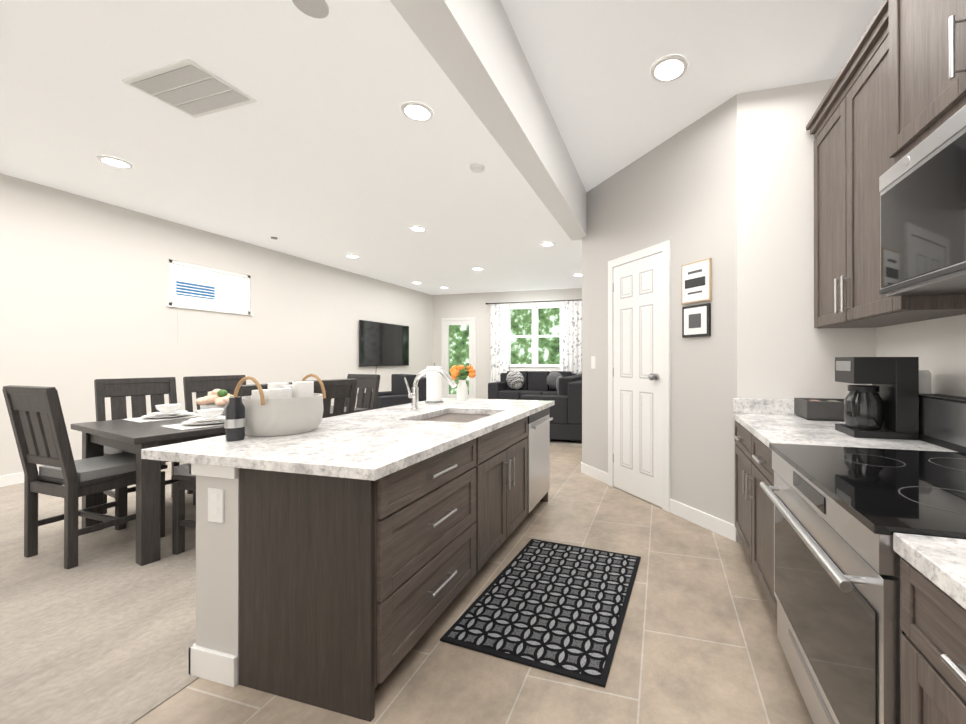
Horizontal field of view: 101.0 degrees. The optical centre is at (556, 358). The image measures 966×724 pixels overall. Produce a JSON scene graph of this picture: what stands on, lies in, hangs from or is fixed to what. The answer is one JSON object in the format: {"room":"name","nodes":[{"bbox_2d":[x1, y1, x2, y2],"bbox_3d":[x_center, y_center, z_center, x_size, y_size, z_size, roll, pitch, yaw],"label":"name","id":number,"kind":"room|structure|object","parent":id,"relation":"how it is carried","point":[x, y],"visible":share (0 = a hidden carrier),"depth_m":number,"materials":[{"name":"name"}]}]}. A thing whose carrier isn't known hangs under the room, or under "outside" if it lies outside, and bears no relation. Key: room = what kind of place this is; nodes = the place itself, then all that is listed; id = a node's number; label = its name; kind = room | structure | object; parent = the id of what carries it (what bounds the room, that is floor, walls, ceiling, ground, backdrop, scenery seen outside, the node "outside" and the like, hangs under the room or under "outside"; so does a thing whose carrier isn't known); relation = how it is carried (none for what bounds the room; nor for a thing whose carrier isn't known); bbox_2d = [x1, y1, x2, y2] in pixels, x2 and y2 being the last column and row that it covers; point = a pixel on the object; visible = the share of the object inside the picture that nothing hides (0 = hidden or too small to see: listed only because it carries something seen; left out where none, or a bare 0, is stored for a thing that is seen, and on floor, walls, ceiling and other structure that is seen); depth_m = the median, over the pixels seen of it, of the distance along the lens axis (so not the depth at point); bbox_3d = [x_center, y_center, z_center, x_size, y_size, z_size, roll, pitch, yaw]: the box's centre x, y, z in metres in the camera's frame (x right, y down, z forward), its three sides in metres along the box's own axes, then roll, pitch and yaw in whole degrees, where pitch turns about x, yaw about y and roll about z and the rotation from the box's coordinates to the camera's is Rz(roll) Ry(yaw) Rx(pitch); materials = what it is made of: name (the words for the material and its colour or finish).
{"room":"kitchen","nodes":[
{"label":"kitchen","id":0,"kind":"room"},
{"bbox_2d":[0,173,432,475],"bbox_3d":[-5.210,-0.282,5.766,0.120,3.180,11.800,0,0,15],"label":"wall","id":1,"kind":"structure","parent":0,"point":[84,291],"depth_m":5.07,"materials":[{"name":"white paint"}]},
{"bbox_2d":[0,469,38,486],"bbox_3d":[-5.144,1.250,5.744,0.016,0.115,11.800,0,0,15],"label":"baseboard","id":2,"kind":"structure","parent":1,"relation":"attached to","point":[17,478],"depth_m":4.03,"materials":[{"name":"white"}]},
{"bbox_2d":[166,259,253,315],"bbox_3d":[-5.162,-0.787,5.869,0.140,1.130,1.160,0,0,15],"label":"wall art","id":3,"kind":"object","parent":1,"relation":"attached to","point":[196,287],"visible":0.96,"depth_m":5.81,"materials":[{"name":"white paper"}]},
{"bbox_2d":[359,320,408,366],"bbox_3d":[-4.120,-0.336,9.460,0.071,1.030,1.700,0,0,15],"label":"wall-mounted tv","id":4,"kind":"object","parent":1,"relation":"attached to","point":[383,344],"visible":0.98,"depth_m":9.29,"materials":[{"name":"black plastic"}]},
{"bbox_2d":[196,468,238,684],"bbox_3d":[-1.086,0.863,2.681,0.231,0.871,2.260,0,0,15],"label":"wall","id":5,"kind":"structure","parent":0,"point":[217,586],"depth_m":1.59,"materials":[{"name":"grey paint"}]},
{"bbox_2d":[189,463,237,686],"bbox_3d":[-1.094,0.863,2.683,0.247,0.870,2.292,0,0,15],"label":"baseboard","id":6,"kind":"structure","parent":5,"relation":"attached to","point":[213,665],"depth_m":1.57,"materials":[{"name":"white"}]},
{"bbox_2d":[208,488,223,522],"bbox_3d":[-1.378,0.592,1.584,0.080,0.135,0.010,0,0,15],"label":"outlet","id":7,"kind":"object","parent":5,"relation":"attached to","point":[215,504],"visible":1,"depth_m":1.58,"materials":[{"name":"white plastic"}]},
{"bbox_2d":[0,439,581,723],"bbox_3d":[-2.457,1.329,5.024,5.580,0.054,11.800,0,0,15],"label":"floor carpet","id":8,"kind":"object","parent":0,"point":[103,631],"depth_m":1.94,"materials":[{"name":"beige carpet"}]},
{"bbox_2d":[2,385,167,568],"bbox_3d":[-3.174,0.732,2.675,0.508,1.124,0.580,0,0,18],"label":"dining chair","id":9,"kind":"object","parent":8,"relation":"on","point":[37,420],"visible":0.9,"depth_m":2.50,"materials":[{"name":"brown wood"}]},
{"bbox_2d":[94,377,195,522],"bbox_3d":[-3.526,0.735,3.399,0.580,1.124,0.508,0,0,27],"label":"dining chair","id":10,"kind":"object","parent":8,"relation":"on","point":[137,390],"visible":0.35,"depth_m":3.46,"materials":[{"name":"brown wood"}]},
{"bbox_2d":[183,375,245,493],"bbox_3d":[-3.265,0.736,3.911,0.580,1.124,0.508,0,0,27],"label":"dining chair","id":11,"kind":"object","parent":8,"relation":"on","point":[202,386],"visible":0.19,"depth_m":3.93,"materials":[{"name":"brown wood"}]},
{"bbox_2d":[71,406,368,565],"bbox_3d":[-2.724,0.891,3.372,1.180,0.810,1.620,0,0,27],"label":"dining table","id":12,"kind":"object","parent":8,"relation":"on","point":[126,436],"visible":0.38,"depth_m":2.54,"materials":[{"name":"brown wood"}]},
{"bbox_2d":[122,413,199,422],"bbox_3d":[-3.199,0.483,3.234,0.340,0.004,0.440,0,0,27],"label":"placemat","id":13,"kind":"object","parent":12,"relation":"on","point":[141,419],"depth_m":3.11,"materials":[{"name":"fabric"}]},
{"bbox_2d":[141,404,193,418],"bbox_3d":[-3.199,0.430,3.234,0.314,0.100,0.314,0,0,15],"label":"place setting","id":14,"kind":"object","parent":13,"relation":"on","point":[167,410],"visible":1,"depth_m":3.21,"materials":[{"name":"white ceramic"}]},
{"bbox_2d":[160,423,223,429],"bbox_3d":[-2.575,0.482,2.916,0.340,0.004,0.440,0,0,27],"label":"placemat","id":15,"kind":"object","parent":12,"relation":"on","point":[173,426],"depth_m":2.77,"materials":[{"name":"fabric"}]},
{"bbox_2d":[181,408,224,424],"bbox_3d":[-2.575,0.429,2.916,0.314,0.100,0.314,0,0,15],"label":"place setting","id":16,"kind":"object","parent":15,"relation":"on","point":[209,416],"visible":0.92,"depth_m":2.88,"materials":[{"name":"white ceramic"}]},
{"bbox_2d":[196,389,232,415],"bbox_3d":[-2.854,0.370,3.330,0.278,0.230,0.250,0,0,15],"label":"centerpiece","id":17,"kind":"object","parent":12,"relation":"on","point":[217,398],"visible":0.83,"depth_m":3.27,"materials":[{"name":"beige food"}]},
{"bbox_2d":[171,382,291,554],"bbox_3d":[-2.228,0.733,2.794,0.580,1.124,0.508,0,0,11],"label":"dining chair","id":18,"kind":"object","parent":8,"relation":"on","point":[187,481],"visible":0.19,"depth_m":2.59,"materials":[{"name":"brown wood"}]},
{"bbox_2d":[294,378,356,417],"bbox_3d":[-2.113,0.735,3.325,0.580,1.124,0.508,0,0,27],"label":"dining chair","id":19,"kind":"object","parent":8,"relation":"on","point":[338,390],"visible":0.12,"depth_m":3.30,"materials":[{"name":"black wood"}]},
{"bbox_2d":[344,374,379,409],"bbox_3d":[-2.322,0.737,4.229,0.508,1.124,0.580,0,0,27],"label":"dining chair","id":20,"kind":"object","parent":8,"relation":"on","point":[369,382],"visible":0.21,"depth_m":4.39,"materials":[{"name":"black wood"}]},
{"bbox_2d":[357,374,425,408],"bbox_3d":[-2.842,0.795,6.931,1.100,1.026,0.980,0,0,45],"label":"armchair","id":21,"kind":"object","parent":8,"relation":"on","point":[397,394],"visible":0.17,"depth_m":6.76,"materials":[{"name":"fabric"}]},
{"bbox_2d":[488,371,581,442],"bbox_3d":[-0.497,0.802,8.306,3.010,1.019,4.050,0,0,15],"label":"sectional sofa","id":22,"kind":"object","parent":8,"relation":"on","point":[562,390],"visible":0.44,"depth_m":6.36,"materials":[{"name":"fabric"}]},
{"bbox_2d":[0,0,883,294],"bbox_3d":[-1.375,-1.935,4.745,8.060,0.120,12.040,0,0,15],"label":"ceiling","id":23,"kind":"structure","parent":0,"point":[324,150],"depth_m":3.00,"materials":[{"name":"white paint"}]},
{"bbox_2d":[97,155,132,168],"bbox_3d":[-4.210,-1.871,3.744,0.236,0.013,0.236,0,0,15],"label":"recessed light","id":24,"kind":"object","parent":23,"relation":"in","point":[116,162],"visible":0.9,"depth_m":3.73,"materials":[{"name":"white"}]},
{"bbox_2d":[122,58,256,117],"bbox_3d":[-2.560,-1.873,2.753,0.674,0.016,0.443,0,0,15],"label":"ceiling vent","id":25,"kind":"object","parent":23,"relation":"in","point":[190,87],"visible":1,"depth_m":2.72,"materials":[{"name":"white metal"}]},
{"bbox_2d":[292,0,328,18],"bbox_3d":[-1.303,-1.875,2.075,0.170,0.015,0.170,0,0,15],"label":"smoke detector","id":26,"kind":"object","parent":23,"relation":"in","point":[319,9],"visible":0.96,"depth_m":2.09,"materials":[{"name":"grey plastic"}]},
{"bbox_2d":[345,254,358,257],"bbox_3d":[-3.717,-1.860,7.131,0.236,0.013,0.236,0,0,15],"label":"recessed light","id":27,"kind":"object","parent":23,"relation":"in","point":[351,256],"visible":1,"depth_m":7.13,"materials":[{"name":"white"}]},
{"bbox_2d":[401,101,433,121],"bbox_3d":[-1.060,-1.873,2.983,0.236,0.013,0.236,0,0,15],"label":"recessed light","id":28,"kind":"object","parent":23,"relation":"in","point":[419,111],"visible":0.92,"depth_m":2.97,"materials":[{"name":"white"}]},
{"bbox_2d":[409,226,425,231],"bbox_3d":[-1.996,-1.865,5.635,0.236,0.013,0.236,0,0,15],"label":"recessed light","id":29,"kind":"object","parent":23,"relation":"in","point":[418,228],"visible":0.92,"depth_m":5.62,"materials":[{"name":"white"}]},
{"bbox_2d":[470,163,483,172],"bbox_3d":[-0.779,-1.859,3.839,0.140,0.037,0.140,0,0,15],"label":"smoke detector","id":30,"kind":"object","parent":23,"relation":"attached to","point":[476,168],"visible":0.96,"depth_m":3.80,"materials":[{"name":"white plastic"}]},
{"bbox_2d":[540,242,554,245],"bbox_3d":[-0.150,-1.863,6.383,0.236,0.013,0.236,0,0,15],"label":"recessed light","id":31,"kind":"object","parent":23,"relation":"in","point":[547,243],"visible":0.98,"depth_m":6.36,"materials":[{"name":"white"}]},
{"bbox_2d":[650,55,687,82],"bbox_3d":[0.728,-1.875,2.546,0.236,0.013,0.236,0,0,15],"label":"recessed light","id":32,"kind":"object","parent":23,"relation":"in","point":[666,68],"visible":0.96,"depth_m":2.53,"materials":[{"name":"white"}]},
{"bbox_2d":[133,446,813,723],"bbox_3d":[0.295,1.321,1.984,3.170,0.050,7.350,0,0,15],"label":"floor","id":33,"kind":"structure","parent":0,"point":[698,642],"depth_m":1.67,"materials":[{"name":"beige tile"}]},
{"bbox_2d":[239,402,553,721],"bbox_3d":[-0.639,0.861,2.562,0.686,0.874,2.260,0,0,15],"label":"kitchen island","id":34,"kind":"object","parent":33,"relation":"on","point":[371,542],"depth_m":1.52,"materials":[{"name":"brown wood"}]},
{"bbox_2d":[141,398,552,481],"bbox_3d":[-0.884,0.441,2.628,1.160,0.114,2.340,0,0,15],"label":"island countertop","id":35,"kind":"structure","parent":34,"relation":"on","point":[360,446],"depth_m":1.76,"materials":[{"name":"white stone"}]},
{"bbox_2d":[224,397,245,440],"bbox_3d":[-1.506,0.280,1.839,0.080,0.200,0.079,0,0,15],"label":"bottle","id":36,"kind":"object","parent":35,"relation":"on","point":[235,422],"visible":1,"depth_m":1.81,"materials":[{"name":"black glass"}]},
{"bbox_2d":[233,374,325,436],"bbox_3d":[-1.442,0.233,2.064,0.370,0.296,0.370,0,0,15],"label":"rope basket","id":37,"kind":"object","parent":35,"relation":"on","point":[277,409],"visible":0.88,"depth_m":1.94,"materials":[{"name":"white fabric"}]},
{"bbox_2d":[404,368,456,410],"bbox_3d":[-0.917,0.226,2.871,0.384,0.315,0.124,0,0,15],"label":"faucet","id":38,"kind":"object","parent":35,"relation":"on","point":[413,394],"visible":1,"depth_m":2.90,"materials":[{"name":"silver metal"}]},
{"bbox_2d":[425,363,443,402],"bbox_3d":[-1.083,0.211,3.469,0.160,0.348,0.160,0,0,15],"label":"paper towel","id":39,"kind":"object","parent":35,"relation":"on","point":[433,387],"visible":1,"depth_m":3.41,"materials":[{"name":"white paper"}]},
{"bbox_2d":[450,365,475,400],"bbox_3d":[-0.869,0.221,3.634,0.249,0.330,0.278,0,0,15],"label":"flower vase","id":40,"kind":"object","parent":35,"relation":"on","point":[462,388],"visible":1,"depth_m":3.59,"materials":[{"name":"white ceramic"}]},
{"bbox_2d":[440,539,640,687],"bbox_3d":[0.005,1.290,2.176,0.770,0.012,1.070,0,0,19],"label":"kitchen rug","id":41,"kind":"object","parent":33,"relation":"on","point":[556,608],"visible":0.96,"depth_m":1.98,"materials":[{"name":"black rubber"}]},
{"bbox_2d":[733,398,965,723],"bbox_3d":[1.124,0.783,0.701,0.898,1.019,4.096,0,0,15],"label":"base cabinet","id":42,"kind":"object","parent":33,"relation":"on","point":[933,619],"depth_m":0.82,"materials":[{"name":"brown wood"}]},
{"bbox_2d":[794,398,844,420],"bbox_3d":[1.734,0.323,2.508,0.320,0.118,0.240,0,0,15],"label":"woven basket","id":43,"kind":"object","parent":42,"relation":"on","point":[827,409],"visible":0.71,"depth_m":2.42,"materials":[{"name":"grey wicker"}]},
{"bbox_2d":[835,357,918,439],"bbox_3d":[1.585,0.186,1.968,0.268,0.388,0.220,0,0,15],"label":"coffee maker","id":44,"kind":"object","parent":42,"relation":"on","point":[885,405],"visible":1,"depth_m":1.88,"materials":[{"name":"black plastic"}]},
{"bbox_2d":[919,394,965,452],"bbox_3d":[1.754,0.275,1.729,0.168,0.210,0.442,0,0,15],"label":"toaster","id":45,"kind":"object","parent":42,"relation":"on","point":[942,420],"visible":0.69,"depth_m":1.69,"materials":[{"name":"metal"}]},
{"bbox_2d":[760,443,965,723],"bbox_3d":[1.215,0.821,1.188,0.921,0.945,0.886,0,0,15],"label":"stove","id":46,"kind":"object","parent":33,"relation":"on","point":[842,515],"visible":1,"depth_m":1.12,"materials":[{"name":"silver metal"}]},
{"bbox_2d":[390,0,586,240],"bbox_3d":[-0.525,-1.640,1.607,0.205,0.490,6.180,0,0,15],"label":"header beam","id":47,"kind":"structure","parent":0,"point":[474,49],"depth_m":2.20,"materials":[{"name":"white paint"}]},
{"bbox_2d":[432,288,581,398],"bbox_3d":[0.166,-0.267,10.497,7.820,3.180,0.120,0,0,15],"label":"wall","id":48,"kind":"structure","parent":0,"point":[462,306],"depth_m":11.03,"materials":[{"name":"white paint"}]},
{"bbox_2d":[441,317,474,398],"bbox_3d":[-2.818,0.077,11.221,1.070,2.495,0.122,0,0,15],"label":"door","id":49,"kind":"structure","parent":48,"relation":"in","point":[458,341],"depth_m":11.26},
{"bbox_2d":[486,299,581,304],"bbox_3d":[-0.522,-1.527,10.558,3.000,0.050,0.123,0,0,15],"label":"curtain rod","id":50,"kind":"object","parent":48,"relation":"attached to","point":[533,301],"visible":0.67,"depth_m":10.53,"materials":[{"name":"black metal"}]},
{"bbox_2d":[490,304,508,382],"bbox_3d":[-1.575,-0.116,10.797,0.540,2.760,0.070,0,0,15],"label":"panel","id":51,"kind":"object","parent":50,"relation":"hanging from","point":[499,313],"depth_m":10.81,"materials":[{"name":"fabric"}]},
{"bbox_2d":[560,301,581,372],"bbox_3d":[0.424,-0.118,10.262,0.720,2.760,0.070,0,0,15],"label":"panel","id":52,"kind":"object","parent":50,"relation":"hanging from","point":[571,336],"depth_m":10.28,"materials":[{"name":"fabric"}]},
{"bbox_2d":[509,306,559,366],"bbox_3d":[-0.593,-0.594,10.678,1.640,1.645,0.145,0,0,15],"label":"windows","id":53,"kind":"structure","parent":48,"relation":"in","point":[521,336],"depth_m":10.67,"materials":[{"name":"white"}]},
{"bbox_2d":[582,94,736,524],"bbox_3d":[0.837,-0.289,3.674,0.120,3.180,1.980,0,0,-30],"label":"wall","id":54,"kind":"structure","parent":0,"point":[678,190],"depth_m":3.18,"materials":[{"name":"grey paint"}]},
{"bbox_2d":[591,356,595,368],"bbox_3d":[0.401,0.041,4.295,0.011,0.135,0.085,0,0,-30],"label":"switch plate","id":55,"kind":"object","parent":54,"relation":"attached to","point":[593,362],"visible":1,"depth_m":4.29,"materials":[{"name":"white plastic"}]},
{"bbox_2d":[581,463,606,483],"bbox_3d":[0.416,1.246,4.270,0.300,0.115,0.368,0,0,15],"label":"baseboard","id":56,"kind":"structure","parent":54,"relation":"attached to","point":[595,473],"depth_m":4.26,"materials":[{"name":"white"}]},
{"bbox_2d":[608,240,670,511],"bbox_3d":[0.746,0.149,3.689,0.608,2.305,0.608,0,0,15],"label":"door","id":57,"kind":"structure","parent":54,"relation":"attached to","point":[639,419],"depth_m":3.63,"materials":[{"name":"white wood"}]},
{"bbox_2d":[682,303,710,337],"bbox_3d":[1.092,-0.296,3.082,0.027,0.250,0.260,0,0,-30],"label":"picture frame","id":58,"kind":"object","parent":54,"relation":"attached to","point":[696,320],"visible":0.98,"depth_m":3.06,"materials":[{"name":"black"}]},
{"bbox_2d":[681,258,711,304],"bbox_3d":[1.092,-0.601,3.083,0.026,0.320,0.280,0,0,-30],"label":"picture frame","id":59,"kind":"object","parent":54,"relation":"attached to","point":[696,281],"visible":1,"depth_m":3.06,"materials":[{"name":"beige paper"}]},
{"bbox_2d":[669,499,736,541],"bbox_3d":[1.115,1.242,3.050,0.453,0.115,0.453,0,0,15],"label":"baseboard","id":60,"kind":"structure","parent":54,"relation":"attached to","point":[723,528],"depth_m":3.01,"materials":[{"name":"white"}]},
{"bbox_2d":[737,78,875,541],"bbox_3d":[1.702,-0.292,2.736,0.840,3.180,0.120,0,0,15],"label":"wall","id":61,"kind":"structure","parent":0,"point":[786,349],"depth_m":2.72,"materials":[{"name":"white paint"}]},
{"bbox_2d":[876,314,965,396],"bbox_3d":[2.460,-0.288,3.713,0.120,3.180,11.800,0,0,15],"label":"wall","id":62,"kind":"structure","parent":0,"point":[937,346],"depth_m":2.01,"materials":[{"name":"white paint"}]},
{"bbox_2d":[810,28,965,328],"bbox_3d":[1.775,-0.854,2.110,0.367,1.300,1.006,0,0,15],"label":"upper cabinet","id":63,"kind":"object","parent":62,"relation":"attached to","point":[848,136],"depth_m":2.10,"materials":[{"name":"brown wood"}]},
{"bbox_2d":[882,0,965,174],"bbox_3d":[1.495,-1.279,1.162,0.417,0.975,0.968,0,0,15],"label":"upper cabinet","id":64,"kind":"object","parent":62,"relation":"attached to","point":[896,93],"depth_m":1.49,"materials":[{"name":"brown wood"}]},
{"bbox_2d":[879,105,965,296],"bbox_3d":[1.456,-0.524,1.170,0.498,0.515,0.961,0,0,15],"label":"microwave","id":65,"kind":"object","parent":64,"relation":"attached to","point":[922,187],"visible":1,"depth_m":1.40,"materials":[{"name":"silver metal"}]},
{"bbox_2d":[919,370,931,393],"bbox_3d":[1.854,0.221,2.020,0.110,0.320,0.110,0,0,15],"label":"electrical outlet","id":66,"kind":"object","parent":62,"relation":"attached to","point":[925,382],"visible":0.25,"depth_m":1.97,"materials":[{"name":"white plastic"}]}
]}

